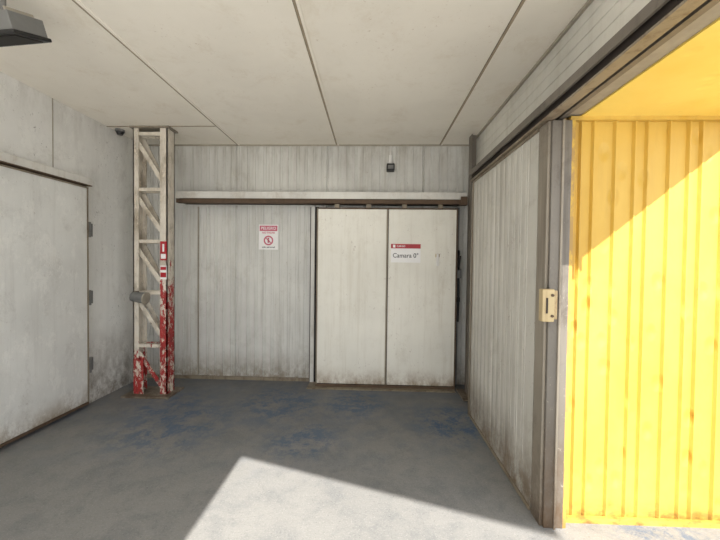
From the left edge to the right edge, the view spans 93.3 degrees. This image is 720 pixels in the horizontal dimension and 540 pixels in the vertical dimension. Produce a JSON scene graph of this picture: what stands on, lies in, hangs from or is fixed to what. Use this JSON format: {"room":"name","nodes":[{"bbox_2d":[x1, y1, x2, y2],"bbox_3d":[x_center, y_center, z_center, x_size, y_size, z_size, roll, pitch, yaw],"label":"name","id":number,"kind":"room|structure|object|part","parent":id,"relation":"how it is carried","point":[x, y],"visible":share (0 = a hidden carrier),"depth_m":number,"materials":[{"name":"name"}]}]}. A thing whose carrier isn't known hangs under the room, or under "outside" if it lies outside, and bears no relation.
{"room":"warehouse loading bay","nodes":[
{"label":"warehouse loading bay","id":0,"kind":"room"},
{"bbox_2d":[0,160,91,186],"bbox_3d":[-2.794,-0.825,2.283,0.089,0.009,2.322,1,1,2],"label":"head lip","id":1,"kind":"object","parent":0,"point":[1,162],"depth_m":2.94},
{"bbox_2d":[0,71,132,402],"bbox_3d":[-2.921,-0.064,2.204,0.142,2.964,4.578,1,1,2],"label":"wall","id":2,"kind":"structure","parent":0,"point":[84,146],"depth_m":3.65,"materials":[{"name":"paint"}]},
{"bbox_2d":[0,166,88,447],"bbox_3d":[-2.812,0.292,2.388,0.065,2.180,2.107,1,1,2],"label":"leaf","id":3,"kind":"object","parent":2,"relation":"attached to","point":[44,360],"depth_m":2.94,"materials":[{"name":"paint"}]},
{"bbox_3d":[-2.825,1.370,2.410,0.065,0.024,2.107,1,1,2],"label":"bottom strip","id":4,"kind":"part","parent":3,"relation":"part of","materials":[{"name":"metal"}]},
{"bbox_2d":[0,164,88,188],"bbox_3d":[-2.797,-0.803,2.365,0.067,0.011,2.107,1,1,2],"label":"strip","id":5,"kind":"object","parent":2,"relation":"attached to","point":[0,164],"visible":0.6,"depth_m":2.93,"materials":[{"name":"paint"}]},
{"bbox_2d":[0,151,91,185],"bbox_3d":[-2.795,-0.865,2.282,0.085,0.071,2.322,1,1,2],"label":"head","id":6,"kind":"object","parent":2,"relation":"attached to","point":[5,157],"visible":0.76,"depth_m":2.92},
{"bbox_2d":[52,98,53,166],"bbox_3d":[-2.802,-1.250,3.101,0.004,0.627,0.009,1,1,2],"label":"trim","id":7,"kind":"structure","parent":2,"relation":"attached to","point":[52,98],"depth_m":3.10,"materials":[{"name":"grey metal"}]},
{"bbox_2d":[87,188,92,401],"bbox_3d":[-2.775,0.260,3.485,0.071,2.171,0.113,1,1,2],"label":"door frame","id":8,"kind":"structure","parent":2,"relation":"in","point":[87,188],"depth_m":3.44,"materials":[{"name":"paint"}]},
{"bbox_3d":[-2.783,0.975,3.510,0.071,0.152,0.094,1,1,2],"label":"door hinge","id":9,"kind":"part","parent":8,"relation":"part of","materials":[{"name":"grey metal"}]},
{"bbox_3d":[-2.766,-0.412,3.481,0.071,0.152,0.094,1,1,2],"label":"door hinge","id":10,"kind":"part","parent":8,"relation":"part of","materials":[{"name":"grey metal"}]},
{"bbox_3d":[-2.775,0.281,3.495,0.071,0.152,0.094,1,1,2],"label":"door hinge","id":11,"kind":"part","parent":8,"relation":"part of","materials":[{"name":"grey metal"}]},
{"bbox_2d":[115,128,124,135],"bbox_3d":[-2.699,-1.549,3.823,0.093,0.057,0.093,1,1,2],"label":"ceiling sensor","id":12,"kind":"object","parent":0,"point":[119,131],"depth_m":3.80,"materials":[{"name":"black plastic"}]},
{"bbox_2d":[106,126,214,126],"bbox_3d":[-2.174,-1.566,3.708,1.208,0.005,0.014,1,1,2],"label":"strip","id":13,"kind":"object","parent":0,"point":[106,126],"depth_m":3.70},
{"bbox_2d":[0,0,586,143],"bbox_3d":[-0.851,-1.562,1.415,4.295,0.114,6.042,1,1,2],"label":"ceiling","id":14,"kind":"structure","parent":0,"point":[391,71],"depth_m":2.50,"materials":[{"name":"paint"}]},
{"bbox_2d":[0,0,51,46],"bbox_3d":[-1.965,-1.381,1.867,0.396,0.292,0.256,1,1,2],"label":"floodlight","id":15,"kind":"object","parent":14,"relation":"attached to","point":[17,27],"depth_m":1.83,"materials":[{"name":"grey metal"}]},
{"bbox_2d":[74,2,235,143],"bbox_3d":[-1.643,-1.512,1.397,0.003,0.003,5.758,1,1,2],"label":"seam gap","id":16,"kind":"object","parent":14,"relation":"in","point":[74,2],"depth_m":2.43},
{"bbox_2d":[72,0,237,144],"bbox_3d":[-1.633,-1.512,1.396,0.017,0.004,5.758,1,1,2],"label":"strip","id":17,"kind":"object","parent":14,"relation":"attached to","point":[72,0],"depth_m":2.48,"materials":[{"name":"grey metal"}]},
{"bbox_2d":[74,0,239,144],"bbox_3d":[-1.616,-1.509,1.396,0.017,0.008,5.758,1,1,2],"label":"seam lip","id":18,"kind":"object","parent":14,"relation":"attached to","point":[83,6],"visible":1,"depth_m":2.46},
{"bbox_2d":[292,1,334,139],"bbox_3d":[-0.380,-1.506,1.848,0.003,0.003,4.767,1,1,2],"label":"seam gap","id":19,"kind":"object","parent":14,"relation":"in","point":[292,1],"depth_m":2.44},
{"bbox_2d":[292,0,336,144],"bbox_3d":[-0.370,-1.506,1.848,0.017,0.004,4.767,1,1,2],"label":"strip","id":20,"kind":"object","parent":14,"relation":"attached to","point":[294,2],"depth_m":2.44,"materials":[{"name":"grey metal"}]},
{"bbox_2d":[295,0,338,144],"bbox_3d":[-0.353,-1.503,1.847,0.017,0.008,4.767,1,1,2],"label":"seam lip","id":21,"kind":"object","parent":14,"relation":"attached to","point":[297,1],"visible":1,"depth_m":2.44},
{"bbox_2d":[439,0,521,144],"bbox_3d":[0.886,-1.486,1.592,0.003,0.003,5.192,1,1,2],"label":"seam gap","id":22,"kind":"object","parent":14,"relation":"in","point":[521,0],"depth_m":2.41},
{"bbox_2d":[440,0,524,144],"bbox_3d":[0.896,-1.485,1.591,0.017,0.004,5.192,1,1,2],"label":"strip","id":23,"kind":"object","parent":14,"relation":"attached to","point":[523,1],"depth_m":2.42,"materials":[{"name":"grey metal"}]},
{"bbox_2d":[441,0,528,144],"bbox_3d":[0.913,-1.482,1.591,0.017,0.008,5.192,1,1,2],"label":"seam lip","id":24,"kind":"object","parent":14,"relation":"attached to","point":[526,1],"visible":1,"depth_m":2.40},
{"bbox_2d":[147,146,468,384],"bbox_3d":[-0.697,-0.082,4.345,4.154,2.964,0.142,1,1,2],"label":"wall","id":25,"kind":"structure","parent":0,"point":[254,303],"depth_m":4.30,"materials":[{"name":"metal"}]},
{"bbox_2d":[197,207,198,374],"bbox_3d":[-2.056,0.268,4.322,0.014,2.138,0.014,1,1,2],"label":"trim","id":26,"kind":"structure","parent":25,"relation":"attached to","point":[198,207],"depth_m":4.32,"materials":[{"name":"grey metal"}]},
{"bbox_2d":[147,374,308,381],"bbox_3d":[-1.718,1.370,4.326,2.152,0.038,0.028,1,1,2],"label":"baseboard","id":27,"kind":"structure","parent":25,"relation":"attached to","point":[148,375],"depth_m":4.31,"materials":[{"name":"paint"}]},
{"bbox_2d":[259,225,277,249],"bbox_3d":[-1.149,-0.413,4.271,0.245,0.314,0.009,1,1,2],"label":"warning sign","id":28,"kind":"object","parent":25,"relation":"attached to","point":[268,234],"visible":1,"depth_m":4.27,"materials":[{"name":"white"}]},
{"bbox_2d":[148,144,468,145],"bbox_3d":[-0.701,-1.553,4.237,4.116,0.017,0.014,1,1,2],"label":"trim","id":29,"kind":"structure","parent":25,"relation":"attached to","point":[148,144],"depth_m":4.22,"materials":[{"name":"grey metal"}]},
{"bbox_2d":[309,208,310,380],"bbox_3d":[-0.618,0.305,4.256,0.014,2.174,0.047,1,1,2],"label":"left jamb edge","id":30,"kind":"object","parent":25,"relation":"attached to","point":[310,208],"visible":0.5,"depth_m":4.23,"materials":[{"name":"metal"}]},
{"bbox_2d":[310,207,318,381],"bbox_3d":[-0.567,0.306,4.240,0.090,2.174,0.076,1,1,2],"label":"door frame","id":31,"kind":"structure","parent":25,"relation":"attached to","point":[312,288],"depth_m":4.21,"materials":[{"name":"paint"}]},
{"bbox_3d":[-0.543,0.306,4.249,0.042,2.174,0.057,1,1,2],"label":"jamb shadow gap","id":32,"kind":"part","parent":31,"relation":"part of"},
{"bbox_2d":[175,191,467,205],"bbox_3d":[-0.478,-0.851,4.119,3.455,0.147,0.264,1,1,2],"label":"door track","id":33,"kind":"object","parent":25,"relation":"attached to","point":[185,197],"visible":0.98,"depth_m":4.02,"materials":[{"name":"metal"}]},
{"bbox_3d":[-0.481,-0.815,4.056,3.455,0.048,0.071,1,1,2],"label":"rail","id":34,"kind":"part","parent":33,"relation":"part of","materials":[{"name":"metal"}]},
{"bbox_3d":[-0.476,-0.833,4.171,3.455,0.052,0.160,1,1,2],"label":"rail","id":35,"kind":"part","parent":33,"relation":"part of","materials":[{"name":"metal"}]},
{"bbox_2d":[387,152,394,171],"bbox_3d":[0.376,-1.369,4.159,0.094,0.318,0.102,1,1,2],"label":"wall lamp","id":36,"kind":"object","parent":25,"relation":"attached to","point":[390,166],"visible":1,"depth_m":4.12,"materials":[{"name":"black plastic"}]},
{"bbox_2d":[455,208,459,384],"bbox_3d":[1.179,0.329,4.189,0.042,2.174,0.057,1,1,2],"label":"door frame","id":37,"kind":"structure","parent":25,"relation":"attached to","point":[458,208],"depth_m":4.17,"materials":[{"name":"grey metal"}]},
{"bbox_2d":[456,250,460,321],"bbox_3d":[1.178,0.193,4.062,0.058,0.858,0.190,1,1,2],"label":"rod","id":38,"kind":"object","parent":25,"relation":"attached to","point":[459,256],"visible":0.86,"depth_m":4.07,"materials":[{"name":"black metal"}]},
{"bbox_2d":[0,378,719,539],"bbox_3d":[-0.913,1.553,1.481,15.104,0.190,6.042,1,1,2],"label":"floor","id":39,"kind":"structure","parent":0,"point":[215,459],"depth_m":2.40,"materials":[{"name":"concrete"}]},
{"bbox_2d":[120,386,183,398],"bbox_3d":[-2.333,1.382,3.842,0.524,0.019,0.321,1,1,2],"label":"base plate","id":40,"kind":"object","parent":39,"relation":"on","point":[152,392],"visible":0.79,"depth_m":3.75,"materials":[{"name":"metal"}]},
{"bbox_2d":[133,359,143,393],"bbox_3d":[-2.455,1.182,3.771,0.108,0.380,0.011,1,1,2],"label":"base gusset","id":41,"kind":"object","parent":40,"relation":"on","point":[138,364],"depth_m":3.77,"materials":[{"name":"red metal"}]},
{"bbox_3d":[-2.333,1.382,3.842,0.524,0.019,0.321,1,1,2],"label":"plate","id":42,"kind":"part","parent":40,"relation":"part of","materials":[{"name":"metal"}]},
{"bbox_2d":[133,128,174,393],"bbox_3d":[-2.310,-0.090,3.816,0.382,2.926,0.142,1,1,2],"label":"column","id":43,"kind":"structure","parent":40,"relation":"on","point":[166,324],"depth_m":3.77,"materials":[{"name":"white metal"}]},
{"bbox_2d":[129,291,149,304],"bbox_3d":[-2.392,0.304,3.690,0.167,0.139,0.132,1,1,2],"label":"floodlight","id":44,"kind":"object","parent":43,"relation":"attached to","point":[135,296],"visible":1,"depth_m":3.65,"materials":[{"name":"grey metal"}]},
{"bbox_2d":[139,142,159,179],"bbox_3d":[-2.317,-1.201,3.751,0.299,0.425,0.011,1,1,2],"label":"diagonal brace","id":45,"kind":"object","parent":43,"relation":"attached to","point":[144,152],"visible":1,"depth_m":3.75,"materials":[{"name":"white paint"}]},
{"bbox_2d":[139,303,159,336],"bbox_3d":[-2.338,0.537,3.787,0.298,0.407,0.011,1,1,2],"label":"diagonal brace","id":46,"kind":"object","parent":43,"relation":"attached to","point":[142,306],"visible":0.79,"depth_m":3.78,"materials":[{"name":"white paint"}]},
{"bbox_2d":[139,197,159,231],"bbox_3d":[-2.324,-0.612,3.763,0.298,0.389,0.011,1,1,2],"label":"diagonal brace","id":47,"kind":"object","parent":43,"relation":"attached to","point":[141,202],"visible":1,"depth_m":3.76,"materials":[{"name":"white paint"}]},
{"bbox_2d":[139,249,159,283],"bbox_3d":[-2.331,-0.042,3.775,0.298,0.389,0.011,1,1,2],"label":"diagonal brace","id":48,"kind":"object","parent":43,"relation":"attached to","point":[142,255],"visible":1,"depth_m":3.77,"materials":[{"name":"white paint"}]},
{"bbox_2d":[139,351,159,386],"bbox_3d":[-2.345,1.107,3.799,0.295,0.404,0.011,1,1,2],"label":"diagonal brace","id":49,"kind":"object","parent":43,"relation":"attached to","point":[141,355],"visible":1,"depth_m":3.79,"materials":[{"name":"white paint"}]},
{"bbox_2d":[139,132,159,136],"bbox_3d":[-2.313,-1.495,3.746,0.278,0.038,0.036,1,1,2],"label":"strut","id":50,"kind":"object","parent":43,"relation":"attached to","point":[141,134],"visible":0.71,"depth_m":3.73,"materials":[{"name":"white paint"}]},
{"bbox_2d":[139,343,159,347],"bbox_3d":[-2.342,0.841,3.795,0.278,0.038,0.036,1,1,2],"label":"strut","id":51,"kind":"object","parent":43,"relation":"attached to","point":[152,345],"visible":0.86,"depth_m":3.78,"materials":[{"name":"white paint"}]},
{"bbox_2d":[139,188,159,191],"bbox_3d":[-2.321,-0.887,3.759,0.278,0.038,0.036,1,1,2],"label":"strut","id":52,"kind":"object","parent":43,"relation":"attached to","point":[140,189],"visible":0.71,"depth_m":3.74,"materials":[{"name":"white paint"}]},
{"bbox_2d":[139,239,159,242],"bbox_3d":[-2.327,-0.318,3.770,0.278,0.038,0.036,1,1,2],"label":"strut","id":53,"kind":"object","parent":43,"relation":"attached to","point":[140,240],"visible":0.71,"depth_m":3.75,"materials":[{"name":"white paint"}]},
{"bbox_2d":[139,291,159,294],"bbox_3d":[-2.334,0.252,3.782,0.278,0.038,0.036,1,1,2],"label":"strut","id":54,"kind":"object","parent":43,"relation":"attached to","point":[149,292],"visible":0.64,"depth_m":3.76,"materials":[{"name":"white paint"}]},
{"bbox_2d":[129,126,177,133],"bbox_3d":[-2.292,-1.562,3.785,0.439,0.019,0.179,1,1,2],"label":"plate","id":55,"kind":"object","parent":43,"relation":"on","point":[141,128],"visible":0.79,"depth_m":3.73,"materials":[{"name":"metal"}]},
{"bbox_2d":[160,241,166,259],"bbox_3d":[-2.159,-0.210,3.734,0.073,0.209,0.005,1,1,2],"label":"safety sign","id":56,"kind":"object","parent":43,"relation":"attached to","point":[163,244],"visible":1,"depth_m":3.73,"materials":[{"name":"red plastic"}]},
{"bbox_2d":[160,266,166,278],"bbox_3d":[-2.162,0.027,3.739,0.073,0.152,0.005,1,1,2],"label":"safety sign","id":57,"kind":"object","parent":43,"relation":"attached to","point":[163,269],"visible":1,"depth_m":3.74,"materials":[{"name":"plastic"}]},
{"bbox_2d":[306,382,454,392],"bbox_3d":[0.244,1.411,4.130,1.746,0.011,0.283,1,1,2],"label":"threshold","id":58,"kind":"object","parent":39,"relation":"on","point":[311,385],"visible":0.43,"depth_m":4.01,"materials":[{"name":"paint"}]},
{"bbox_2d":[315,383,454,389],"bbox_3d":[0.295,1.391,4.105,1.661,0.031,0.102,1,1,2],"label":"bottom edge","id":59,"kind":"object","parent":58,"relation":"on","point":[317,384],"visible":0.5,"depth_m":4.06,"materials":[{"name":"metal"}]},
{"bbox_2d":[317,209,386,384],"bbox_3d":[-0.101,0.321,4.101,0.816,2.090,0.094,1,1,2],"label":"leaf","id":60,"kind":"object","parent":59,"relation":"on","point":[351,293],"visible":0.94,"depth_m":4.05,"materials":[{"name":"paint"}]},
{"bbox_2d":[315,208,317,383],"bbox_3d":[-0.515,0.320,4.113,0.013,2.118,0.100,1,1,2],"label":"edge","id":61,"kind":"object","parent":60,"relation":"attached to","point":[317,208],"visible":0.57,"depth_m":4.06,"materials":[{"name":"paint"}]},
{"bbox_2d":[384,209,387,384],"bbox_3d":[0.318,0.326,4.085,0.023,2.090,0.098,1,1,2],"label":"meeting strip","id":62,"kind":"object","parent":60,"relation":"attached to","point":[387,209],"visible":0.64,"depth_m":4.04,"materials":[{"name":"grey metal"}]},
{"bbox_2d":[317,207,457,209],"bbox_3d":[0.321,-0.726,4.062,1.661,0.014,0.100,1,1,2],"label":"top edge","id":63,"kind":"object","parent":60,"relation":"attached to","point":[317,207],"visible":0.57,"depth_m":4.00,"materials":[{"name":"metal"}]},
{"bbox_2d":[456,134,476,400],"bbox_3d":[1.236,-0.048,3.853,0.160,2.964,0.330,1,1,2],"label":"post","id":64,"kind":"object","parent":39,"relation":"on","point":[463,393],"visible":0.69,"depth_m":3.88,"materials":[{"name":"metal"}]},
{"bbox_2d":[468,183,473,414],"bbox_3d":[1.133,0.290,3.341,0.094,2.290,0.052,1,1,2],"label":"trim","id":65,"kind":"object","parent":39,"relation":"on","point":[472,183],"depth_m":3.34,"materials":[{"name":"metal"}]},
{"bbox_3d":[1.088,0.289,3.324,0.006,2.290,0.014,1,1,2],"label":"far edge lip","id":66,"kind":"part","parent":65,"relation":"part of","materials":[{"name":"grey metal"}]},
{"bbox_2d":[469,414,530,509],"bbox_3d":[1.091,1.440,2.712,0.085,0.024,1.284,1,1,2],"label":"bottom edge","id":67,"kind":"object","parent":39,"relation":"on","point":[470,416],"visible":0.36,"depth_m":2.48,"materials":[{"name":"paint"}]},
{"bbox_2d":[531,119,575,529],"bbox_3d":[1.118,0.318,1.975,0.142,2.308,0.142,1,1,2],"label":"post","id":68,"kind":"object","parent":39,"relation":"on","point":[556,173],"visible":1,"depth_m":1.92,"materials":[{"name":"metal"}]},
{"bbox_3d":[1.055,0.317,1.986,0.014,2.308,0.104,1,1,2],"label":"angle leg","id":69,"kind":"part","parent":68,"relation":"part of","materials":[{"name":"metal"}]},
{"bbox_2d":[539,289,557,321],"bbox_3d":[1.053,0.196,1.885,0.099,0.180,0.053,1,1,2],"label":"lock plate","id":70,"kind":"object","parent":68,"relation":"attached to","point":[547,297],"visible":1,"depth_m":1.87,"materials":[{"name":"metal"}]},
{"bbox_2d":[386,209,388,375],"bbox_3d":[0.326,0.326,4.083,0.007,2.090,0.100,1,1,2],"label":"meeting gap","id":71,"kind":"object","parent":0,"point":[388,209],"depth_m":4.03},
{"bbox_2d":[476,0,650,164],"bbox_3d":[1.316,-1.225,2.598,0.038,0.556,3.162,1,1,2],"label":"siding","id":72,"kind":"object","parent":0,"point":[602,19],"depth_m":2.15,"materials":[{"name":"white metal"}]},
{"bbox_2d":[566,119,719,520],"bbox_3d":[2.130,0.309,1.990,1.916,2.351,0.088,1,1,2],"label":"wall","id":73,"kind":"structure","parent":0,"point":[644,411],"depth_m":1.98,"materials":[{"name":"metal"}]},
{"bbox_2d":[566,515,719,528],"bbox_3d":[2.123,1.469,1.959,1.897,0.033,0.020,1,1,2],"label":"trim","id":74,"kind":"structure","parent":73,"relation":"attached to","point":[610,520],"depth_m":1.97,"materials":[{"name":"yellow paint"}]},
{"bbox_2d":[568,116,719,121],"bbox_3d":[2.152,-0.855,1.921,1.897,0.021,0.033,1,1,2],"label":"trim","id":75,"kind":"structure","parent":73,"relation":"attached to","point":[577,118],"depth_m":1.93,"materials":[{"name":"yellow paint"}]},
{"bbox_2d":[581,17,719,115],"bbox_3d":[1.793,-0.877,1.563,1.080,0.028,0.906,1,1,2],"label":"ceiling","id":76,"kind":"structure","parent":0,"point":[686,81],"depth_m":1.61,"materials":[{"name":"paint"}]},
{"bbox_3d":[1.316,0.246,3.162,0.038,2.408,2.096,1,1,2],"label":"wall","id":77,"kind":"structure","parent":0,"visible":0},
{"bbox_2d":[477,0,593,137],"bbox_3d":[1.291,-1.494,2.593,0.019,0.019,3.162,1,1,2],"label":"trim","id":78,"kind":"structure","parent":77,"relation":"attached to","point":[586,5],"depth_m":2.37,"materials":[{"name":"grey metal"}]},
{"bbox_2d":[469,0,719,181],"bbox_3d":[1.146,-0.889,2.044,0.245,0.093,2.596,1,1,2],"label":"rail","id":79,"kind":"object","parent":77,"relation":"attached to","point":[661,26],"visible":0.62,"depth_m":1.40,"materials":[{"name":"metal"}]},
{"bbox_2d":[470,129,538,506],"bbox_3d":[1.105,0.294,2.688,0.085,2.290,1.284,1,1,2],"label":"leaf","id":80,"kind":"object","parent":79,"relation":"hanging from","point":[505,213],"depth_m":2.46,"materials":[{"name":"paint"}]},
{"bbox_3d":[1.119,-0.842,2.664,0.085,0.017,1.284,1,1,2],"label":"top edge","id":81,"kind":"part","parent":80,"relation":"part of","materials":[{"name":"grey metal"}]},
{"bbox_3d":[0.529,-0.759,4.043,0.057,0.066,0.028,1,1,2],"label":"hanger","id":82,"kind":"object","parent":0,"visible":0},
{"bbox_2d":[386,209,457,386],"bbox_3d":[0.734,0.336,4.060,0.810,2.118,0.118,1,1,2],"label":"leaf","id":83,"kind":"object","parent":82,"relation":"hanging from","point":[421,296],"depth_m":4.03,"materials":[{"name":"paint"}]},
{"bbox_2d":[391,244,420,262],"bbox_3d":[0.539,-0.197,4.016,0.349,0.218,0.009,1,1,2],"label":"name sign","id":84,"kind":"object","parent":83,"relation":"attached to","point":[404,253],"visible":1,"depth_m":4.01,"materials":[{"name":"white"}]},
{"bbox_3d":[0.911,-0.116,4.000,0.028,0.142,0.028,1,1,2],"label":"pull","id":85,"kind":"part","parent":83,"relation":"part of","materials":[{"name":"white metal"}]},
{"bbox_3d":[1.131,0.341,4.055,0.015,2.118,0.100,1,1,2],"label":"edge","id":86,"kind":"part","parent":83,"relation":"part of","materials":[{"name":"white metal"}]}
]}

